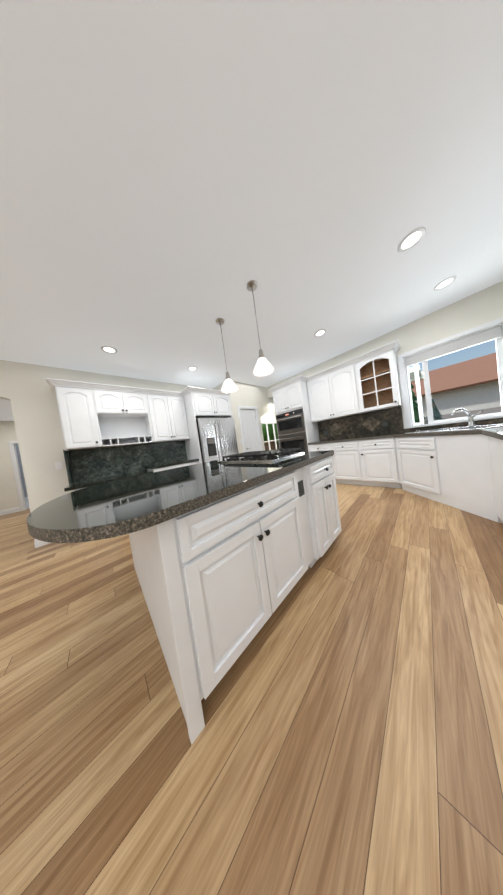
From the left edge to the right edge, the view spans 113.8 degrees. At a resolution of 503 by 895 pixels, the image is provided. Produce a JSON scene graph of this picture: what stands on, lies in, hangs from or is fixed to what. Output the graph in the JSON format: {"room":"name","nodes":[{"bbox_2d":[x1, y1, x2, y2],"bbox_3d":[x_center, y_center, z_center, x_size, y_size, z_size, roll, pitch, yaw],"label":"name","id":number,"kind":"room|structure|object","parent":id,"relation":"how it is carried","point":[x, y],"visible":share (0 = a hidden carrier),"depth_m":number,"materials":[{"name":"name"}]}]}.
{"room":"kitchen","nodes":[
{"label":"kitchen","id":0,"kind":"room"},
{"bbox_2d":[0,483,502,894],"bbox_3d":[-0.352,1.036,4.141,14.920,0.001,16.800,-10,2,-43],"label":"floor","id":1,"kind":"structure","parent":0,"point":[348,740],"depth_m":0.64,"materials":[{"name":"brown wood"}]},
{"bbox_2d":[153,462,200,472],"bbox_3d":[-1.613,0.791,3.519,0.870,0.870,0.630,-10,2,-43],"label":"base cabinet","id":2,"kind":"object","parent":1,"relation":"on","point":[183,464],"depth_m":3.25,"materials":[{"name":"white paint"}]},
{"bbox_2d":[65,470,152,489],"bbox_3d":[-2.406,0.549,2.870,1.101,0.045,0.542,-10,2,-43],"label":"countertop","id":3,"kind":"structure","parent":2,"relation":"on","point":[76,485],"depth_m":2.70,"materials":[{"name":"black stone"}]},
{"bbox_2d":[145,458,200,469],"bbox_3d":[-1.679,0.339,3.494,0.890,0.044,0.642,-10,2,-43],"label":"countertop","id":4,"kind":"structure","parent":2,"relation":"on","point":[159,464],"depth_m":3.33,"materials":[{"name":"black stone"}]},
{"bbox_2d":[196,418,237,462],"bbox_3d":[-0.893,0.221,4.026,0.910,1.770,0.871,-10,2,-43],"label":"fridge","id":5,"kind":"object","parent":1,"relation":"on","point":[217,439],"visible":0.52,"depth_m":3.65,"materials":[{"name":"grey metal"}]},
{"bbox_2d":[130,454,341,744],"bbox_3d":[-0.192,0.651,1.634,1.547,0.870,1.543,-10,2,-43],"label":"kitchen island","id":6,"kind":"object","parent":1,"relation":"on","point":[225,555],"depth_m":0.79,"materials":[{"name":"white paint"}]},
{"bbox_2d":[27,450,333,542],"bbox_3d":[-0.412,0.224,1.528,1.975,0.044,1.540,-10,2,-43],"label":"island countertop","id":7,"kind":"structure","parent":6,"relation":"on","point":[124,506],"depth_m":0.78,"materials":[{"name":"black stone"}]},
{"bbox_2d":[217,448,303,462],"bbox_3d":[0.060,0.093,1.882,0.530,0.064,0.900,-10,2,-43],"label":"cooktop","id":8,"kind":"object","parent":7,"relation":"in","point":[265,456],"visible":1,"depth_m":1.70,"materials":[{"name":"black metal"}]},
{"bbox_2d":[333,460,356,484],"bbox_3d":[2.073,0.282,3.447,0.630,0.870,0.670,-10,2,-43],"label":"base cabinet","id":9,"kind":"object","parent":1,"relation":"on","point":[345,471],"depth_m":3.26,"materials":[{"name":"white paint"}]},
{"bbox_2d":[357,460,384,486],"bbox_3d":[2.402,0.247,3.092,0.630,0.870,0.580,-10,2,-43],"label":"base cabinet","id":10,"kind":"object","parent":1,"relation":"on","point":[368,471],"depth_m":2.97,"materials":[{"name":"white paint"}]},
{"bbox_2d":[377,420,502,520],"bbox_3d":[2.761,0.204,2.147,1.387,0.914,1.436,-10,2,-43],"label":"base cabinet","id":11,"kind":"object","parent":1,"relation":"on","point":[459,482],"depth_m":2.04,"materials":[{"name":"white paint"}]},
{"bbox_2d":[307,428,502,459],"bbox_3d":[1.751,-0.097,2.217,2.677,0.044,2.865,-10,2,-43],"label":"countertop","id":12,"kind":"structure","parent":11,"relation":"on","point":[487,442],"depth_m":2.31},
{"bbox_2d":[405,408,502,447],"bbox_3d":[2.617,-0.269,2.117,0.948,0.451,0.948,-10,2,-43],"label":"sink","id":13,"kind":"object","parent":12,"relation":"in","point":[454,437],"depth_m":2.07,"materials":[{"name":"silver metal"}]},
{"bbox_2d":[451,408,482,423],"bbox_3d":[2.736,-0.386,2.091,0.201,0.250,0.254,-10,2,-43],"label":"faucet","id":14,"kind":"object","parent":12,"relation":"on","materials":[{"name":"silver metal"}]},
{"bbox_2d":[489,456,502,522],"bbox_3d":[2.089,0.356,0.943,1.260,0.870,0.606,-10,2,-43],"label":"base cabinet","id":15,"kind":"object","parent":1,"relation":"on","point":[495,462],"depth_m":1.50,"materials":[{"name":"white paint"}]},
{"bbox_2d":[0,281,502,511],"bbox_3d":[-0.508,-0.334,4.062,14.920,2.760,16.540,-10,2,-43],"label":"wall","id":16,"kind":"structure","parent":0,"point":[34,428],"depth_m":2.61,"materials":[{"name":"beige paint"}]},
{"bbox_2d":[55,462,62,469],"bbox_3d":[-3.088,0.290,2.630,0.075,0.120,0.009,-10,2,-43],"label":"switch plate","id":17,"kind":"object","parent":16,"relation":"attached to","point":[58,465],"depth_m":2.63,"materials":[{"name":"white plastic"}]},
{"bbox_2d":[53,379,104,449],"bbox_3d":[-2.826,-0.497,2.712,0.420,1.042,0.353,-10,2,-43],"label":"upper cabinet","id":18,"kind":"object","parent":16,"relation":"attached to","point":[80,420],"depth_m":2.58,"materials":[{"name":"white paint"}]},
{"bbox_2d":[93,383,148,417],"bbox_3d":[-2.447,-0.839,3.096,0.774,0.492,0.353,-10,2,-43],"label":"upper cabinet","id":19,"kind":"object","parent":16,"relation":"attached to","point":[129,402],"depth_m":2.97,"materials":[{"name":"white paint"}]},
{"bbox_2d":[0,406,262,547],"bbox_3d":[-5.360,0.631,4.941,8.470,2.128,8.300,-10,2,-43],"label":"door frame","id":20,"kind":"structure","parent":16,"relation":"attached to","point":[22,498],"depth_m":4.93,"materials":[{"name":"white paint"}]},
{"bbox_2d":[145,390,188,445],"bbox_3d":[-1.869,-0.657,3.613,0.761,1.042,0.353,-10,2,-43],"label":"upper cabinet","id":21,"kind":"object","parent":16,"relation":"attached to","point":[166,420],"depth_m":3.46,"materials":[{"name":"white paint"}]},
{"bbox_2d":[185,386,231,421],"bbox_3d":[-1.128,-1.001,4.059,0.950,0.592,0.753,-10,2,-43],"label":"upper cabinet","id":22,"kind":"object","parent":16,"relation":"attached to","point":[198,404],"depth_m":3.69,"materials":[{"name":"white paint"}]},
{"bbox_2d":[240,409,259,451],"bbox_3d":[0.034,-0.062,4.631,0.582,2.022,0.093,-10,2,-43],"label":"pantry door","id":23,"kind":"structure","parent":16,"relation":"in","point":[249,424],"depth_m":4.62,"materials":[{"name":"white paint"}]},
{"bbox_2d":[261,421,278,449],"bbox_3d":[0.997,-0.482,9.402,2.536,2.018,0.102,-10,2,-43],"label":"window","id":24,"kind":"structure","parent":16,"relation":"in","point":[269,422],"depth_m":9.47,"materials":[{"name":"white paint"}]},
{"bbox_2d":[273,376,308,415],"bbox_3d":[1.076,-1.258,4.231,0.630,0.698,0.794,-10,2,-43],"label":"upper cabinet","id":25,"kind":"object","parent":16,"relation":"attached to","point":[287,397],"depth_m":3.91,"materials":[{"name":"white paint"}]},
{"bbox_2d":[276,408,307,452],"bbox_3d":[1.170,-0.298,4.225,0.623,1.220,0.762,-10,2,-43],"label":"wall oven","id":26,"kind":"object","parent":25,"relation":"in","point":[291,429],"visible":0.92,"depth_m":3.99,"materials":[{"name":"grey metal"}]},
{"bbox_2d":[305,356,368,423],"bbox_3d":[1.847,-1.173,3.632,0.352,1.042,1.081,-10,2,-43],"label":"upper cabinet","id":27,"kind":"object","parent":16,"relation":"attached to","point":[352,413],"depth_m":3.42,"materials":[{"name":"white paint"}]},
{"bbox_2d":[397,317,502,427],"bbox_3d":[3.193,-1.060,2.647,0.278,1.328,1.146,-10,2,-43],"label":"window","id":28,"kind":"structure","parent":16,"relation":"in","point":[487,332],"depth_m":2.67,"materials":[{"name":"white paint"}]},
{"bbox_2d":[0,0,502,420],"bbox_3d":[-0.738,-1.746,4.056,14.920,0.100,16.800,-10,2,-43],"label":"ceiling","id":29,"kind":"structure","parent":0,"point":[176,176],"depth_m":1.03,"materials":[{"name":"paint"}]},
{"bbox_2d":[101,346,116,352],"bbox_3d":[-2.114,-1.452,2.439,0.189,0.007,0.189,-7,2,38],"label":"recessed light","id":30,"kind":"object","parent":29,"relation":"in","point":[108,349],"depth_m":2.43,"materials":[{"name":"white paint"}]},
{"bbox_2d":[188,366,196,370],"bbox_3d":[-1.202,-1.606,3.339,0.189,0.007,0.189,-7,2,38],"label":"recessed light","id":31,"kind":"object","parent":29,"relation":"in","point":[192,368],"depth_m":3.33,"materials":[{"name":"white paint"}]},
{"bbox_2d":[215,318,237,392],"bbox_3d":[-0.356,-1.227,2.200,0.236,0.920,0.236,-10,2,-43],"label":"pendant light","id":32,"kind":"object","parent":29,"relation":"hanging from","point":[229,386],"visible":1,"depth_m":2.18,"materials":[{"name":"white glass"}]},
{"bbox_2d":[246,280,273,376],"bbox_3d":[0.068,-1.272,1.763,0.236,0.920,0.236,-10,2,-43],"label":"pendant light","id":33,"kind":"object","parent":29,"relation":"hanging from","point":[263,367],"visible":1,"depth_m":1.75,"materials":[{"name":"white glass"}]},
{"bbox_2d":[314,329,325,336],"bbox_3d":[1.148,-1.913,2.744,0.189,0.007,0.189,-7,2,38],"label":"recessed light","id":34,"kind":"object","parent":29,"relation":"in","point":[320,332],"depth_m":2.73,"materials":[{"name":"white paint"}]},
{"bbox_2d":[397,227,425,251],"bbox_3d":[1.480,-1.922,1.522,0.189,0.007,0.189,-7,2,38],"label":"recessed light","id":35,"kind":"object","parent":29,"relation":"in","point":[410,239],"depth_m":1.51,"materials":[{"name":"white paint"}]},
{"bbox_2d":[434,276,456,290],"bbox_3d":[2.444,-2.072,2.074,0.189,0.007,0.189,-7,2,38],"label":"recessed light","id":36,"kind":"object","parent":29,"relation":"in","point":[446,281],"depth_m":2.06,"materials":[{"name":"white paint"}]},
{"label":"outside","id":37,"kind":"structure","parent":0,"visible":0},
{"label":"ground","id":38,"kind":"structure","parent":37,"visible":0},
{"bbox_2d":[264,441,274,449],"bbox_3d":[0.655,0.310,10.274,4.700,1.190,1.590,-10,2,-43],"label":"deck","id":39,"kind":"object","parent":38,"relation":"on","point":[270,445],"visible":0.06,"depth_m":11.89,"materials":[{"name":"brown wood"}]},
{"bbox_2d":[262,381,501,449],"bbox_3d":[7.186,-3.970,9.868,21.376,7.996,29.854,-10,2,-43],"label":"trees","id":40,"kind":"object","parent":38,"relation":"on","point":[437,415],"visible":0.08,"depth_m":7.90,"materials":[{"name":"green plant"}]},
{"bbox_2d":[409,353,500,416],"bbox_3d":[12.888,-4.711,13.952,29.600,7.650,30.000,-10,2,-43],"label":"house","id":41,"kind":"structure","parent":38,"relation":"on","point":[471,385],"depth_m":14.52,"materials":[{"name":"tile"}]}
]}

